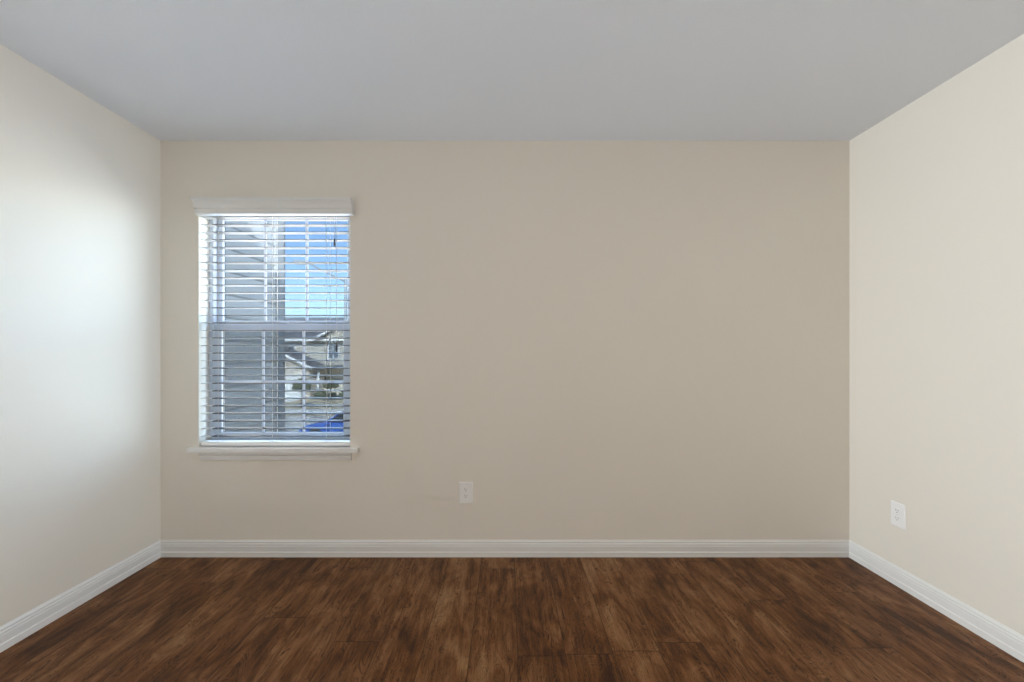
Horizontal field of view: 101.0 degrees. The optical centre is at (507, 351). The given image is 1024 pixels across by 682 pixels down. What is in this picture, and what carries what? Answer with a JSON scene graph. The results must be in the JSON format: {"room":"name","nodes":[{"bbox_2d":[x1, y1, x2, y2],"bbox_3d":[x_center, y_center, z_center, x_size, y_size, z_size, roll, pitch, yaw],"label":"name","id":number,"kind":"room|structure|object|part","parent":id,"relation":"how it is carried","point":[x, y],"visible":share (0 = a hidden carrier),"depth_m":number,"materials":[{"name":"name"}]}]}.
{"room":"empty room","nodes":[
{"label":"empty room","id":0,"kind":"room"},
{"bbox_2d":[0,44,159,626],"bbox_3d":[-2.120,-0.017,0.115,0.160,2.440,5.050,0,0,0],"label":"wall","id":1,"kind":"structure","parent":0,"point":[79,337],"depth_m":1.98,"materials":[{"name":"beige paint"}]},
{"bbox_2d":[0,540,160,652],"bbox_3d":[-2.031,1.155,0.115,0.017,0.095,4.730,0,0,0],"label":"baseboard","id":2,"kind":"structure","parent":1,"relation":"attached to","point":[22,627],"depth_m":1.97,"materials":[{"name":"white paint"}]},
{"bbox_2d":[160,141,849,539],"bbox_3d":[-0.015,-0.017,2.560,4.050,2.440,0.160,0,0,0],"label":"wall","id":3,"kind":"structure","parent":0,"point":[598,339],"depth_m":2.48,"materials":[{"name":"beige paint"}]},
{"bbox_2d":[186,197,358,459],"bbox_3d":[-1.367,-0.120,2.526,0.990,1.521,0.228,0,0,0],"label":"window","id":4,"kind":"structure","parent":3,"relation":"in","point":[279,327],"depth_m":2.58,"materials":[{"name":"white plastic"}]},
{"bbox_3d":[-1.370,0.546,2.514,0.878,0.023,0.050,0,0,0],"label":"blind rail","id":5,"kind":"part","parent":4,"relation":"part of","materials":[{"name":"white plastic"}]},
{"bbox_2d":[459,482,472,502],"bbox_3d":[-0.244,0.830,2.477,0.079,0.124,0.007,0,0,0],"label":"electrical outlet","id":6,"kind":"object","parent":3,"relation":"attached to","point":[465,492],"visible":1,"depth_m":2.47,"materials":[{"name":"white plastic"}]},
{"bbox_2d":[160,540,848,556],"bbox_3d":[-0.015,1.155,2.471,4.050,0.095,0.017,0,0,0],"label":"baseboard","id":7,"kind":"structure","parent":3,"relation":"attached to","point":[504,548],"depth_m":2.47,"materials":[{"name":"white paint"}]},
{"bbox_2d":[0,557,1023,681],"bbox_3d":[-0.015,1.263,0.115,4.370,0.120,5.050,0,0,0],"label":"floor","id":8,"kind":"structure","parent":0,"point":[504,619],"depth_m":1.84,"materials":[{"name":"brown wood"}]},
{"bbox_2d":[0,0,1023,140],"bbox_3d":[-0.015,-1.297,0.115,4.370,0.120,5.050,0,0,0],"label":"ceiling","id":9,"kind":"structure","parent":0,"point":[504,70],"depth_m":1.81,"materials":[{"name":"paint"}]},
{"bbox_2d":[850,34,1023,635],"bbox_3d":[2.090,-0.017,0.115,0.160,2.440,5.050,0,0,0],"label":"wall","id":10,"kind":"structure","parent":0,"point":[937,312],"depth_m":1.93,"materials":[{"name":"beige paint"}]},
{"bbox_2d":[891,500,905,529],"bbox_3d":[2.006,0.841,2.170,0.007,0.124,0.079,0,0,0],"label":"electrical outlet","id":11,"kind":"object","parent":10,"relation":"attached to","point":[898,514],"visible":1,"depth_m":2.16,"materials":[{"name":"white plastic"}]},
{"bbox_2d":[849,540,1023,662],"bbox_3d":[2.002,1.155,0.115,0.017,0.095,4.730,0,0,0],"label":"baseboard","id":12,"kind":"structure","parent":10,"relation":"attached to","point":[1008,640],"depth_m":1.93,"materials":[{"name":"white paint"}]}
]}

